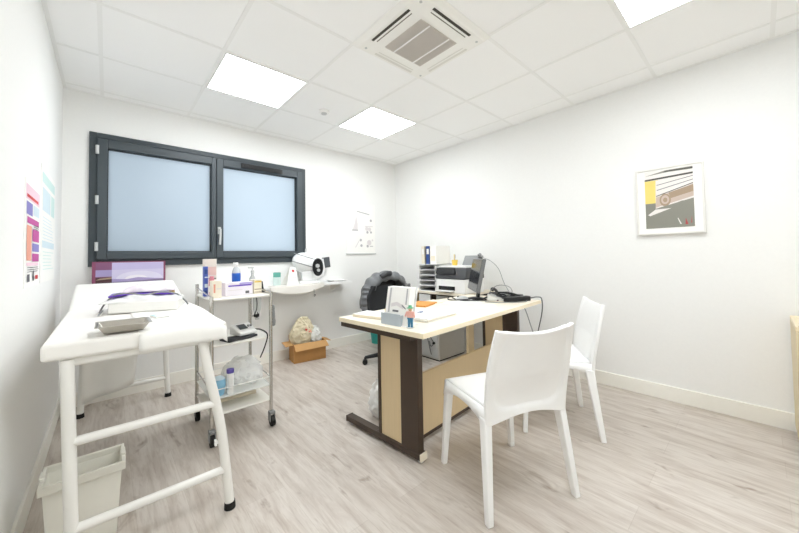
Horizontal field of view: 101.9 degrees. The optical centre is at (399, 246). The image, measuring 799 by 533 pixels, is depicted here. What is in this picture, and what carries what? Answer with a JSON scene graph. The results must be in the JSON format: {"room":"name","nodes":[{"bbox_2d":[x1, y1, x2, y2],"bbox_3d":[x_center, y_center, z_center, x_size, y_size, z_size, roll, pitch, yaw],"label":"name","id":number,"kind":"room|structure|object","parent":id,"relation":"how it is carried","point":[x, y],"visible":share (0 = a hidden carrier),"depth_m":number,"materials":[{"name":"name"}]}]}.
{"room":"examination room","nodes":[
{"label":"examination room","id":0,"kind":"room"},
{"bbox_2d":[0,0,62,532],"bbox_3d":[-1.076,-0.079,0.721,0.100,2.500,5.300,1,-2,-42],"label":"wall","id":1,"kind":"structure","parent":0,"point":[31,87],"depth_m":1.37,"materials":[{"name":"white paint"}]},
{"bbox_2d":[23,177,39,288],"bbox_3d":[-1.745,-0.054,1.541,0.006,0.480,0.415,1,-2,-42],"label":"poster","id":2,"kind":"object","parent":1,"relation":"attached to","point":[31,243],"visible":1,"depth_m":1.50,"materials":[{"name":"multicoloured paper"}]},
{"bbox_2d":[10,396,59,532],"bbox_3d":[-0.943,1.112,0.645,0.013,0.111,4.887,1,-2,-42],"label":"baseboard","id":3,"kind":"structure","parent":1,"relation":"attached to","point":[21,517],"depth_m":1.59,"materials":[{"name":"white wood"}]},
{"bbox_2d":[39,163,54,282],"bbox_3d":[-2.113,-0.116,1.950,0.006,0.640,0.610,1,-2,-42],"label":"poster","id":4,"kind":"object","parent":1,"relation":"attached to","point":[47,205],"visible":1,"depth_m":1.90,"materials":[{"name":"white paper"}]},
{"bbox_2d":[42,172,54,269],"bbox_3d":[-2.112,-0.135,1.952,0.002,0.538,0.537,1,-2,-42],"label":"print","id":5,"kind":"object","parent":4,"relation":"attached to","point":[48,187],"depth_m":1.93},
{"bbox_2d":[59,88,396,395],"bbox_3d":[-1.429,0.017,3.767,3.458,2.500,0.300,1,-2,-42],"label":"wall","id":6,"kind":"structure","parent":0,"point":[333,179],"depth_m":3.46,"materials":[{"name":"white paint"}]},
{"bbox_2d":[92,261,164,283],"bbox_3d":[-2.266,0.292,2.729,0.475,0.336,0.026,1,-2,-42],"label":"print","id":7,"kind":"object","parent":6,"relation":"attached to","point":[123,271],"visible":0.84,"depth_m":2.71},
{"bbox_2d":[88,131,305,266],"bbox_3d":[-1.809,-0.378,3.226,1.859,1.098,0.160,1,-2,-42],"label":"window","id":8,"kind":"structure","parent":6,"relation":"in","point":[149,201],"depth_m":3.08,"materials":[{"name":"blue glass"}]},
{"bbox_2d":[241,163,282,173],"bbox_3d":[-1.478,-0.841,3.497,0.430,0.045,0.023,1,-2,-42],"label":"vent","id":9,"kind":"object","parent":8,"relation":"attached to","point":[254,167],"depth_m":3.49,"materials":[{"name":"black plastic"}]},
{"bbox_2d":[76,332,370,406],"bbox_3d":[-1.304,1.205,3.616,3.458,0.111,0.013,1,-2,-42],"label":"baseboard","id":10,"kind":"structure","parent":6,"relation":"attached to","point":[187,375],"depth_m":3.03,"materials":[{"name":"white wood"}]},
{"bbox_2d":[199,281,351,293],"bbox_3d":[-1.258,0.478,3.530,1.600,0.118,0.250,1,-2,-42],"label":"wall shelf","id":11,"kind":"object","parent":6,"relation":"attached to","point":[333,285],"visible":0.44,"depth_m":3.81,"materials":[{"name":"white plastic"}]},
{"bbox_2d":[273,272,280,285],"bbox_3d":[-1.319,0.348,3.487,0.078,0.140,0.078,1,-2,-42],"label":"jar","id":12,"kind":"object","parent":11,"relation":"on","point":[276,275],"visible":0.97,"depth_m":3.46,"materials":[{"name":"plastic"}]},
{"bbox_2d":[281,267,298,285],"bbox_3d":[-1.195,0.322,3.522,0.133,0.190,0.140,-2,-2,42],"label":"tent card","id":13,"kind":"object","parent":11,"relation":"on","point":[290,278],"visible":0.96,"depth_m":3.52,"materials":[{"name":"white paper"}]},
{"bbox_2d":[267,282,323,294],"bbox_3d":[-1.123,0.466,3.544,0.620,0.106,0.107,1,-2,-42],"label":"cloth","id":14,"kind":"object","parent":11,"relation":"hanging from","point":[284,289],"visible":1,"depth_m":3.49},
{"bbox_2d":[292,248,329,283],"bbox_3d":[-1.018,0.219,3.732,0.428,0.402,0.206,0,-2,-22],"label":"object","id":15,"kind":"object","parent":11,"relation":"on","point":[305,263],"visible":0.99,"depth_m":3.65,"materials":[{"name":"grey plastic"}]},
{"bbox_2d":[326,279,347,281],"bbox_3d":[-0.762,0.412,3.960,0.244,0.020,0.178,0,-2,-36],"label":"pile","id":16,"kind":"object","parent":11,"relation":"on","point":[332,280],"visible":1,"depth_m":3.91,"materials":[{"name":"white paper"}]},
{"bbox_2d":[346,202,375,254],"bbox_3d":[-0.518,-0.239,4.390,0.490,0.692,0.012,1,-2,-42],"label":"poster","id":17,"kind":"object","parent":6,"relation":"attached to","point":[360,218],"visible":1,"depth_m":4.38,"materials":[{"name":"white paper"}]},
{"bbox_2d":[352,211,372,247],"bbox_3d":[-0.498,-0.235,4.410,0.348,0.496,0.002,1,-2,-42],"label":"print","id":18,"kind":"object","parent":17,"relation":"attached to","point":[362,221],"depth_m":4.41},
{"bbox_2d":[23,339,798,532],"bbox_3d":[0.267,1.233,1.874,3.658,0.100,5.300,1,-2,-42],"label":"floor","id":19,"kind":"structure","parent":0,"point":[663,466],"depth_m":1.73,"materials":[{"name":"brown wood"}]},
{"bbox_2d":[37,443,125,532],"bbox_3d":[-1.297,1.041,1.334,0.254,0.306,0.180,1,-2,-42],"label":"waste bin","id":20,"kind":"object","parent":19,"relation":"on","point":[99,472],"visible":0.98,"depth_m":1.31,"materials":[{"name":"white plastic"}]},
{"bbox_2d":[40,280,235,532],"bbox_3d":[-1.548,0.730,1.918,0.614,0.969,1.745,1,-2,-42],"label":"examination table","id":21,"kind":"object","parent":19,"relation":"on","point":[107,363],"visible":0.84,"depth_m":1.36,"materials":[{"name":"white leather"}]},
{"bbox_2d":[94,316,152,333],"bbox_3d":[-1.102,0.317,1.295,0.170,0.033,0.164,1,-2,-42],"label":"tray","id":22,"kind":"object","parent":21,"relation":"on","point":[132,324],"visible":1,"depth_m":1.28,"materials":[{"name":"metal"}]},
{"bbox_2d":[97,291,188,315],"bbox_3d":[-1.426,0.305,1.832,0.413,0.103,0.166,1,-2,-42],"label":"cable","id":23,"kind":"object","parent":21,"relation":"on","point":[101,310],"visible":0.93,"depth_m":1.78,"materials":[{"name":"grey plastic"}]},
{"bbox_2d":[108,295,183,313],"bbox_3d":[-1.452,0.328,1.846,0.351,0.056,0.259,0,-2,-27],"label":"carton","id":24,"kind":"object","parent":21,"relation":"on","point":[170,304],"visible":0.81,"depth_m":1.75,"materials":[{"name":"white cardboard"}]},
{"bbox_2d":[98,294,182,304],"bbox_3d":[-1.464,0.287,1.864,0.361,0.032,0.261,0,-2,-33],"label":"plastic sheet","id":25,"kind":"object","parent":24,"relation":"on","point":[131,298],"visible":0.8,"depth_m":1.79,"materials":[{"name":"white plastic"}]},
{"bbox_2d":[108,290,174,297],"bbox_3d":[-1.525,0.276,1.931,0.300,0.015,0.200,0,-2,-36],"label":"folder","id":26,"kind":"object","parent":25,"relation":"on","point":[110,296],"visible":0.42,"depth_m":1.88,"materials":[{"name":"purple plastic"}]},
{"bbox_2d":[121,283,175,292],"bbox_3d":[-1.509,0.241,1.960,0.252,0.048,0.203,0,-2,-35],"label":"pack","id":27,"kind":"object","parent":26,"relation":"on","point":[151,287],"visible":1,"depth_m":1.90},
{"bbox_2d":[149,313,169,317],"bbox_3d":[-1.179,0.340,1.593,0.090,0.009,0.060,-2,-2,36],"label":"sachet","id":28,"kind":"object","parent":21,"relation":"on","point":[161,315],"visible":1,"depth_m":1.58,"materials":[{"name":"white paper"}]},
{"bbox_2d":[194,284,275,447],"bbox_3d":[-1.149,0.740,2.249,0.394,0.955,0.504,1,-2,-42],"label":"trolley","id":29,"kind":"object","parent":19,"relation":"on","point":[260,396],"visible":0.68,"depth_m":2.19,"materials":[{"name":"silver metal"}]},
{"bbox_2d":[203,266,207,296],"bbox_3d":[-1.308,0.234,2.181,0.022,0.200,0.051,1,-2,-42],"label":"box","id":30,"kind":"object","parent":29,"relation":"on","point":[205,268],"visible":0.98,"depth_m":2.17,"materials":[{"name":"blue cardboard"}]},
{"bbox_2d":[202,259,216,294],"bbox_3d":[-1.331,0.212,2.270,0.051,0.250,0.075,-2,-2,42],"label":"box","id":31,"kind":"object","parent":29,"relation":"on","point":[211,263],"visible":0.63,"depth_m":2.26,"materials":[{"name":"beige cardboard"}]},
{"bbox_2d":[208,267,215,274],"bbox_3d":[-1.313,0.170,2.254,0.001,0.058,0.068,-2,-2,42],"label":"print","id":32,"kind":"object","parent":31,"relation":"on","point":[211,270],"depth_m":2.26},
{"bbox_2d":[209,276,213,294],"bbox_3d":[-1.249,0.265,2.153,0.035,0.135,0.035,1,-2,-42],"label":"tube","id":33,"kind":"object","parent":29,"relation":"on","point":[211,278],"visible":0.35,"depth_m":2.14,"materials":[{"name":"white plastic"}]},
{"bbox_2d":[210,280,221,297],"bbox_3d":[-1.185,0.274,2.088,0.051,0.110,0.055,-2,-2,39],"label":"glove box","id":34,"kind":"object","parent":29,"relation":"on","point":[216,285],"visible":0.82,"depth_m":2.07,"materials":[{"name":"beige cardboard"}]},
{"bbox_2d":[215,375,225,395],"bbox_3d":[-1.149,0.883,2.061,0.080,0.118,0.079,1,-2,-42],"label":"cup","id":35,"kind":"object","parent":29,"relation":"in","point":[220,380],"visible":0.7,"depth_m":2.04,"materials":[{"name":"blue plastic"}]},
{"bbox_2d":[226,368,233,393],"bbox_3d":[-1.088,0.864,2.083,0.044,0.155,0.044,1,-2,-42],"label":"pill bottle","id":36,"kind":"object","parent":29,"relation":"on","point":[230,371],"visible":1,"depth_m":2.07,"materials":[{"name":"white plastic"}]},
{"bbox_2d":[196,388,269,413],"bbox_3d":[-1.157,1.046,2.255,0.368,0.013,0.444,1,-2,-42],"label":"shelf","id":37,"kind":"object","parent":29,"relation":"attached to","point":[260,396],"depth_m":2.18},
{"bbox_2d":[197,293,268,301],"bbox_3d":[-1.169,0.342,2.276,0.368,0.013,0.444,1,-2,-42],"label":"shelf","id":38,"kind":"object","parent":29,"relation":"attached to","point":[211,299],"depth_m":2.14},
{"bbox_2d":[197,367,269,398],"bbox_3d":[-1.160,0.922,2.259,0.367,0.063,0.443,1,-2,-42],"label":"basket","id":39,"kind":"object","parent":29,"relation":"on","point":[261,382],"depth_m":2.18,"materials":[{"name":"silver metal"}]},
{"bbox_2d":[232,262,240,281],"bbox_3d":[-1.184,0.226,2.348,0.058,0.222,0.058,1,-2,-42],"label":"spray bottle","id":40,"kind":"object","parent":29,"relation":"on","point":[236,274],"visible":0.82,"depth_m":2.33,"materials":[{"name":"blue plastic"}]},
{"bbox_2d":[222,281,252,295],"bbox_3d":[-1.119,0.288,2.235,0.071,0.088,0.180,-2,-2,42],"label":"glove box","id":41,"kind":"object","parent":29,"relation":"on","point":[242,287],"visible":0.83,"depth_m":2.20,"materials":[{"name":"white cardboard"}]},
{"bbox_2d":[228,284,250,286],"bbox_3d":[-1.090,0.265,2.216,0.001,0.009,0.153,-2,-2,42],"label":"print","id":42,"kind":"object","parent":41,"relation":"on","point":[244,284],"depth_m":2.21},
{"bbox_2d":[240,282,252,284],"bbox_3d":[-1.063,0.253,2.246,0.001,0.016,0.090,-2,-2,42],"label":"print","id":43,"kind":"object","parent":41,"relation":"on","point":[241,283],"depth_m":2.24},
{"bbox_2d":[219,333,257,342],"bbox_3d":[-1.075,0.608,2.167,0.110,0.018,0.201,-2,-2,31],"label":"pressure cuff","id":44,"kind":"object","parent":29,"relation":"on","point":[230,339],"visible":0.8,"depth_m":2.14,"materials":[{"name":"fabric"}]},
{"bbox_2d":[230,322,256,335],"bbox_3d":[-1.080,0.570,2.241,0.124,0.066,0.130,-2,-2,31],"label":"monitor","id":45,"kind":"object","parent":44,"relation":"on","point":[243,329],"visible":1,"depth_m":2.21,"materials":[{"name":"white plastic"}]},
{"bbox_2d":[255,328,267,357],"bbox_3d":[-0.954,0.657,2.231,0.064,0.176,0.142,1,-2,-42],"label":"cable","id":46,"kind":"object","parent":45,"relation":"hanging from","point":[255,328],"visible":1,"depth_m":2.20,"materials":[{"name":"black plastic"}]},
{"bbox_2d":[221,389,255,402],"bbox_3d":[-1.187,1.032,2.310,0.240,0.020,0.240,1,-2,-42],"label":"paper stack","id":47,"kind":"object","parent":29,"relation":"on","point":[251,391],"visible":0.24,"depth_m":2.22,"materials":[{"name":"beige paper"}]},
{"bbox_2d":[208,330,268,347],"bbox_3d":[-1.165,0.627,2.267,0.368,0.013,0.444,1,-2,-42],"label":"shelf","id":48,"kind":"object","parent":29,"relation":"attached to","point":[217,343],"depth_m":2.12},
{"bbox_2d":[221,354,262,385],"bbox_3d":[-1.105,0.859,2.294,0.261,0.169,0.360,1,-2,-42],"label":"bag","id":49,"kind":"object","parent":29,"relation":"in","point":[247,368],"visible":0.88,"depth_m":2.20,"materials":[{"name":"white plastic"}]},
{"bbox_2d":[248,267,255,280],"bbox_3d":[-1.125,0.247,2.468,0.052,0.184,0.044,1,-2,-42],"label":"pump dispenser","id":50,"kind":"object","parent":29,"relation":"on","point":[252,276],"visible":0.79,"depth_m":2.46,"materials":[{"name":"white plastic"}]},
{"bbox_2d":[250,279,261,293],"bbox_3d":[-1.035,0.285,2.332,0.071,0.098,0.055,-2,-2,42],"label":"box","id":51,"kind":"object","parent":29,"relation":"on","point":[257,283],"visible":0.88,"depth_m":2.31,"materials":[{"name":"yellow cardboard"}]},
{"bbox_2d":[254,298,258,317],"bbox_3d":[-0.986,0.416,2.219,0.020,0.146,0.048,-2,-2,31],"label":"cable","id":52,"kind":"object","parent":29,"relation":"hanging from","point":[257,314],"visible":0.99,"depth_m":2.22,"materials":[{"name":"black plastic"}]},
{"bbox_2d":[253,297,260,319],"bbox_3d":[-1.014,0.432,2.304,0.056,0.169,0.056,1,-2,-42],"label":"bottle","id":53,"kind":"object","parent":29,"relation":"hanging from","point":[258,298],"visible":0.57,"depth_m":2.29,"materials":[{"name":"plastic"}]},
{"bbox_2d":[272,305,275,325],"bbox_3d":[-0.893,0.454,2.274,0.039,0.203,0.050,1,-2,-42],"label":"handset","id":54,"kind":"object","parent":29,"relation":"hanging from","point":[273,306],"visible":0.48,"depth_m":2.26,"materials":[{"name":"grey plastic"}]},
{"bbox_2d":[282,337,329,363],"bbox_3d":[-1.022,1.121,3.616,0.520,0.270,0.284,0,-2,-34],"label":"cardboard box","id":55,"kind":"object","parent":19,"relation":"on","point":[304,352],"visible":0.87,"depth_m":3.54,"materials":[{"name":"brown cardboard"}]},
{"bbox_2d":[289,316,313,344],"bbox_3d":[-1.081,0.938,3.615,0.302,0.318,0.178,1,-2,-42],"label":"bag","id":56,"kind":"object","parent":55,"relation":"in","point":[301,331],"visible":0.86,"depth_m":3.55,"materials":[{"name":"beige plastic"}]},
{"bbox_2d":[310,325,321,341],"bbox_3d":[-0.964,0.996,3.688,0.179,0.202,0.137,1,-2,-42],"label":"plastic bag","id":57,"kind":"object","parent":55,"relation":"in","point":[316,335],"visible":0.62,"depth_m":3.65,"materials":[{"name":"white plastic"}]},
{"bbox_2d":[368,378,378,417],"bbox_3d":[-0.139,1.068,2.318,0.160,0.269,0.170,1,-2,-42],"label":"plastic bag","id":58,"kind":"object","parent":19,"relation":"on","point":[373,399],"visible":0.37,"depth_m":2.27,"materials":[{"name":"white plastic"}]},
{"bbox_2d":[371,333,377,343],"bbox_3d":[-0.290,1.158,4.271,0.208,0.210,0.210,1,-2,-42],"label":"bucket","id":59,"kind":"object","parent":19,"relation":"on","point":[373,336],"visible":0.11,"depth_m":4.20,"materials":[{"name":"teal plastic"}]},
{"bbox_2d":[362,284,391,364],"bbox_3d":[-0.065,0.830,3.465,0.626,0.812,0.629,0,-2,-34],"label":"office chair","id":60,"kind":"object","parent":19,"relation":"on","point":[376,299],"visible":0.28,"depth_m":3.56,"materials":[{"name":"black plastic"}]},
{"bbox_2d":[359,270,410,310],"bbox_3d":[-0.154,0.549,3.797,0.751,0.540,0.234,0,-2,-40],"label":"puffer jacket","id":61,"kind":"object","parent":60,"relation":"hanging from","point":[385,277],"visible":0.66,"depth_m":3.66,"materials":[{"name":"grey fabric"}]},
{"bbox_2d":[380,271,391,278],"bbox_3d":[-0.159,0.323,3.696,0.149,0.092,0.067,0,-2,-33],"label":"hood","id":62,"kind":"object","parent":61,"relation":"attached to","point":[386,274],"depth_m":3.68,"materials":[{"name":"black fabric"}]},
{"bbox_2d":[339,294,540,462],"bbox_3d":[0.385,0.807,2.444,0.779,0.782,1.561,-3,-2,44],"label":"desk","id":63,"kind":"object","parent":19,"relation":"on","point":[410,399],"depth_m":1.96,"materials":[{"name":"brown wood"}]},
{"bbox_2d":[353,310,380,319],"bbox_3d":[-0.166,0.448,2.125,0.244,0.018,0.154,-2,-2,33],"label":"notepad","id":64,"kind":"object","parent":63,"relation":"on","point":[364,314],"visible":0.62,"depth_m":2.10,"materials":[{"name":"beige paper"}]},
{"bbox_2d":[381,286,417,327],"bbox_3d":[-0.001,0.341,1.878,0.192,0.212,0.115,-3,-2,44],"label":"stand","id":65,"kind":"object","parent":63,"relation":"on","point":[399,298],"visible":0.95,"depth_m":1.85,"materials":[{"name":"white plastic"}]},
{"bbox_2d":[388,288,407,311],"bbox_3d":[-0.010,0.310,1.863,0.144,0.139,0.027,-3,-2,44],"label":"print","id":66,"kind":"object","parent":65,"relation":"on","point":[397,297],"depth_m":1.86},
{"bbox_2d":[405,305,414,328],"bbox_3d":[0.057,0.381,1.764,0.050,0.124,0.054,0,-2,-15],"label":"figurine","id":67,"kind":"object","parent":63,"relation":"on","point":[409,313],"visible":1,"depth_m":1.76,"materials":[{"name":"multicoloured plastic"}]},
{"bbox_2d":[416,301,436,306],"bbox_3d":[0.177,0.459,2.596,0.170,0.012,0.240,-2,-2,28],"label":"folder","id":68,"kind":"object","parent":63,"relation":"on","point":[418,303],"visible":0.71,"depth_m":2.58,"materials":[{"name":"orange paper"}]},
{"bbox_2d":[414,308,455,322],"bbox_3d":[0.170,0.438,2.096,0.270,0.024,0.361,-2,-2,38],"label":"paper stack","id":69,"kind":"object","parent":63,"relation":"on","point":[426,315],"visible":0.76,"depth_m":2.04,"materials":[{"name":"white paper"}]},
{"bbox_2d":[428,300,446,303],"bbox_3d":[0.276,0.466,2.725,0.160,0.003,0.240,-3,-2,43],"label":"envelope","id":70,"kind":"object","parent":63,"relation":"on","point":[437,301],"visible":0.57,"depth_m":2.74,"materials":[{"name":"beige paper"}]},
{"bbox_2d":[456,296,467,298],"bbox_3d":[0.547,0.449,2.836,0.116,0.035,0.068,-1,-2,-12],"label":"computer mouse","id":71,"kind":"object","parent":63,"relation":"on","point":[458,297],"visible":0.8,"depth_m":2.81,"materials":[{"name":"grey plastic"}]},
{"bbox_2d":[443,300,485,304],"bbox_3d":[0.529,0.461,2.684,0.300,0.002,0.210,0,-2,-22],"label":"paper","id":72,"kind":"object","parent":63,"relation":"on","point":[459,302],"visible":0.88,"depth_m":2.66,"materials":[{"name":"white paper"}]},
{"bbox_2d":[447,297,486,300],"bbox_3d":[0.549,0.452,2.805,0.374,0.023,0.157,-2,-2,38],"label":"cable","id":73,"kind":"object","parent":63,"relation":"on","point":[454,299],"visible":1,"depth_m":2.75,"materials":[{"name":"black plastic"}]},
{"bbox_2d":[468,258,485,299],"bbox_3d":[0.678,0.286,2.893,0.150,0.359,0.420,-1,-2,2],"label":"computer monitor","id":74,"kind":"object","parent":63,"relation":"on","point":[478,265],"visible":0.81,"depth_m":2.81,"materials":[{"name":"black plastic"}]},
{"bbox_2d":[474,304,497,308],"bbox_3d":[0.651,0.453,2.458,0.150,0.001,0.210,-1,-2,8],"label":"paper","id":75,"kind":"object","parent":63,"relation":"on","point":[478,306],"visible":1,"depth_m":2.44,"materials":[{"name":"white paper"}]},
{"bbox_2d":[487,294,502,300],"bbox_3d":[0.822,0.431,2.761,0.140,0.057,0.070,-1,-2,18],"label":"card reader","id":76,"kind":"object","parent":63,"relation":"on","point":[490,297],"visible":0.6,"depth_m":2.74,"materials":[{"name":"grey plastic"}]},
{"bbox_2d":[489,287,509,297],"bbox_3d":[0.922,0.417,2.927,0.180,0.091,0.155,-1,-2,-2],"label":"cable","id":77,"kind":"object","parent":63,"relation":"on","point":[493,289],"visible":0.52,"depth_m":2.92,"materials":[{"name":"grey plastic"}]},
{"bbox_2d":[482,292,520,299],"bbox_3d":[0.905,0.425,2.780,0.386,0.065,0.145,-1,-2,-13],"label":"cable","id":78,"kind":"object","parent":63,"relation":"on","point":[496,294],"visible":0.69,"depth_m":2.81,"materials":[{"name":"black plastic"}]},
{"bbox_2d":[485,300,526,302],"bbox_3d":[0.920,0.450,2.675,0.403,0.007,0.169,0,-2,-25],"label":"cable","id":79,"kind":"object","parent":63,"relation":"on","point":[526,300],"visible":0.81,"depth_m":2.62,"materials":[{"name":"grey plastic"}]},
{"bbox_2d":[531,296,542,330],"bbox_3d":[1.174,0.807,2.780,0.137,0.766,0.174,-1,-2,14],"label":"cable","id":80,"kind":"object","parent":63,"relation":"hanging from","point":[536,296],"visible":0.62,"depth_m":2.81,"materials":[{"name":"grey plastic"}]},
{"bbox_2d":[422,299,464,360],"bbox_3d":[0.473,0.934,3.711,0.480,0.600,0.310,1,-2,-42],"label":"base cabinet","id":81,"kind":"object","parent":19,"relation":"on","point":[440,347],"visible":0.41,"depth_m":3.56,"materials":[{"name":"grey plastic"}]},
{"bbox_2d":[417,288,493,352],"bbox_3d":[0.561,0.862,3.696,0.560,0.740,0.850,1,-2,-42],"label":"desk","id":82,"kind":"object","parent":19,"relation":"on","point":[469,329],"visible":0.12,"depth_m":3.33,"materials":[{"name":"brown wood"}]},
{"bbox_2d":[419,263,451,291],"bbox_3d":[0.423,0.344,3.698,0.320,0.298,0.250,1,-2,-42],"label":"trays","id":83,"kind":"object","parent":82,"relation":"on","point":[428,273],"visible":0.44,"depth_m":3.68,"materials":[{"name":"white plastic"}]},
{"bbox_2d":[421,246,425,263],"bbox_3d":[0.342,0.098,3.744,0.202,0.200,0.050,1,-2,-42],"label":"ring binder","id":84,"kind":"object","parent":83,"relation":"on","point":[423,248],"visible":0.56,"depth_m":3.67,"materials":[{"name":"beige paper"}]},
{"bbox_2d":[419,280,435,285],"bbox_3d":[0.424,0.410,3.696,0.320,0.050,0.250,1,-2,-42],"label":"tray","id":85,"kind":"object","parent":83,"relation":"on","point":[424,282],"depth_m":3.66,"materials":[{"name":"grey plastic"}]},
{"bbox_2d":[426,246,429,263],"bbox_3d":[0.391,0.095,3.691,0.202,0.200,0.055,1,-2,-42],"label":"ring binder","id":86,"kind":"object","parent":83,"relation":"on","point":[427,247],"visible":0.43,"depth_m":3.62,"materials":[{"name":"blue paper"}]},
{"bbox_2d":[419,270,436,275],"bbox_3d":[0.422,0.294,3.700,0.320,0.050,0.250,1,-2,-42],"label":"tray","id":87,"kind":"object","parent":83,"relation":"on","point":[422,272],"depth_m":3.71,"materials":[{"name":"grey plastic"}]},
{"bbox_2d":[419,275,436,280],"bbox_3d":[0.423,0.352,3.698,0.320,0.050,0.250,1,-2,-42],"label":"tray","id":88,"kind":"object","parent":83,"relation":"on","point":[423,277],"depth_m":3.68,"materials":[{"name":"grey plastic"}]},
{"bbox_2d":[419,286,436,291],"bbox_3d":[0.425,0.468,3.695,0.320,0.050,0.250,1,-2,-42],"label":"tray","id":89,"kind":"object","parent":83,"relation":"on","point":[423,288],"depth_m":3.69,"materials":[{"name":"grey plastic"}]},
{"bbox_2d":[419,265,445,269],"bbox_3d":[0.421,0.237,3.702,0.320,0.050,0.250,1,-2,-42],"label":"tray","id":90,"kind":"object","parent":83,"relation":"on","point":[421,267],"depth_m":3.69,"materials":[{"name":"grey plastic"}]},
{"bbox_2d":[430,246,449,263],"bbox_3d":[0.458,0.093,3.647,0.242,0.200,0.090,1,-2,-42],"label":"magazine file","id":91,"kind":"object","parent":83,"relation":"on","point":[438,254],"visible":0.98,"depth_m":3.59,"materials":[{"name":"white paper"}]},
{"bbox_2d":[436,255,483,293],"bbox_3d":[0.624,0.290,3.444,0.398,0.386,0.391,1,-2,-42],"label":"printer","id":92,"kind":"object","parent":82,"relation":"on","point":[454,279],"visible":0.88,"depth_m":3.34,"materials":[{"name":"white plastic"}]},
{"bbox_2d":[452,254,457,264],"bbox_3d":[0.611,0.146,3.581,0.068,0.121,0.067,1,-2,-42],"label":"pot","id":93,"kind":"object","parent":92,"relation":"on","point":[454,262],"visible":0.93,"depth_m":3.56,"materials":[{"name":"yellow plastic"}]},
{"bbox_2d":[441,322,579,528],"bbox_3d":[0.529,0.764,1.622,0.505,0.815,0.520,0,-2,-19],"label":"chair","id":94,"kind":"object","parent":19,"relation":"on","point":[525,372],"visible":1,"depth_m":1.45,"materials":[{"name":"white plastic"}]},
{"bbox_2d":[523,296,606,442],"bbox_3d":[1.090,0.772,2.226,0.520,0.815,0.505,-1,-2,15],"label":"chair","id":95,"kind":"object","parent":19,"relation":"on","point":[584,347],"visible":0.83,"depth_m":2.05,"materials":[{"name":"white plastic"}]},
{"bbox_2d":[790,315,798,438],"bbox_3d":[2.463,0.778,1.625,0.500,0.722,0.600,1,-2,-42],"label":"base cabinet","id":96,"kind":"object","parent":19,"relation":"on","point":[794,320],"visible":1,"depth_m":1.83,"materials":[{"name":"brown wood"}]},
{"bbox_2d":[46,0,798,163],"bbox_3d":[0.224,-1.365,1.951,3.658,0.100,5.300,1,-2,-42],"label":"ceiling","id":97,"kind":"structure","parent":0,"point":[270,35],"depth_m":2.21,"materials":[{"name":"tile"}]},
{"bbox_2d":[206,52,307,108],"bbox_3d":[-1.124,-1.271,2.542,0.580,0.008,0.580,1,-2,-42],"label":"recessed light","id":98,"kind":"object","parent":97,"relation":"in","point":[234,75],"visible":1,"depth_m":2.50,"materials":[{"name":"white plastic"}]},
{"bbox_2d":[318,109,328,114],"bbox_3d":[-0.706,-1.250,3.026,0.100,0.036,0.100,1,-2,-42],"label":"smoke detector","id":99,"kind":"object","parent":97,"relation":"attached to","point":[321,111],"visible":1,"depth_m":3.00,"materials":[{"name":"white plastic"}]},
{"bbox_2d":[338,106,415,138],"bbox_3d":[-0.233,-1.262,3.345,0.580,0.008,0.580,1,-2,-42],"label":"recessed light","id":100,"kind":"object","parent":97,"relation":"in","point":[373,121],"visible":1,"depth_m":3.32,"materials":[{"name":"white plastic"}]},
{"bbox_2d":[41,0,798,164],"bbox_3d":[0.291,-1.316,1.875,3.458,0.004,4.900,1,-2,-42],"label":"grid","id":101,"kind":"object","parent":97,"relation":"attached to","point":[99,3],"depth_m":2.31,"materials":[{"name":"white metal"}]},
{"bbox_2d":[353,0,489,78],"bbox_3d":[0.134,-1.290,2.055,0.624,0.041,0.624,1,-2,-42],"label":"air conditioner","id":102,"kind":"object","parent":97,"relation":"attached to","point":[418,38],"visible":1,"depth_m":1.98,"materials":[{"name":"white plastic"}]},
{"bbox_2d":[385,19,456,65],"bbox_3d":[0.134,-1.277,2.055,0.320,0.008,0.320,1,-2,-42],"label":"grille","id":103,"kind":"object","parent":102,"relation":"attached to","point":[421,42],"depth_m":2.03,"materials":[{"name":"white plastic"}]},
{"bbox_2d":[612,0,692,28],"bbox_3d":[1.374,-1.341,1.565,0.580,0.008,0.580,1,-2,-42],"label":"recessed light","id":104,"kind":"object","parent":97,"relation":"in","point":[633,13],"visible":1,"depth_m":1.81,"materials":[{"name":"white plastic"}]},
{"bbox_2d":[395,31,798,412],"bbox_3d":[1.566,-0.053,3.104,0.100,2.500,5.300,1,-2,-42],"label":"wall","id":105,"kind":"structure","parent":0,"point":[549,200],"depth_m":2.56,"materials":[{"name":"white paint"}]},
{"bbox_2d":[465,340,796,431],"bbox_3d":[1.615,1.137,2.952,0.013,0.111,4.887,1,-2,-42],"label":"baseboard","id":106,"kind":"structure","parent":105,"relation":"attached to","point":[785,420],"depth_m":2.33,"materials":[{"name":"white wood"}]},
{"bbox_2d":[635,160,706,235],"bbox_3d":[2.054,-0.355,2.470,0.030,0.516,0.402,1,-2,-42],"label":"framed picture","id":107,"kind":"object","parent":105,"relation":"attached to","point":[669,199],"visible":1,"depth_m":2.45,"materials":[{"name":"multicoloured paper"}]},
{"bbox_2d":[644,165,694,228],"bbox_3d":[2.047,-0.367,2.464,0.003,0.445,0.286,1,-2,-42],"label":"print","id":108,"kind":"object","parent":107,"relation":"attached to","point":[669,191],"depth_m":2.46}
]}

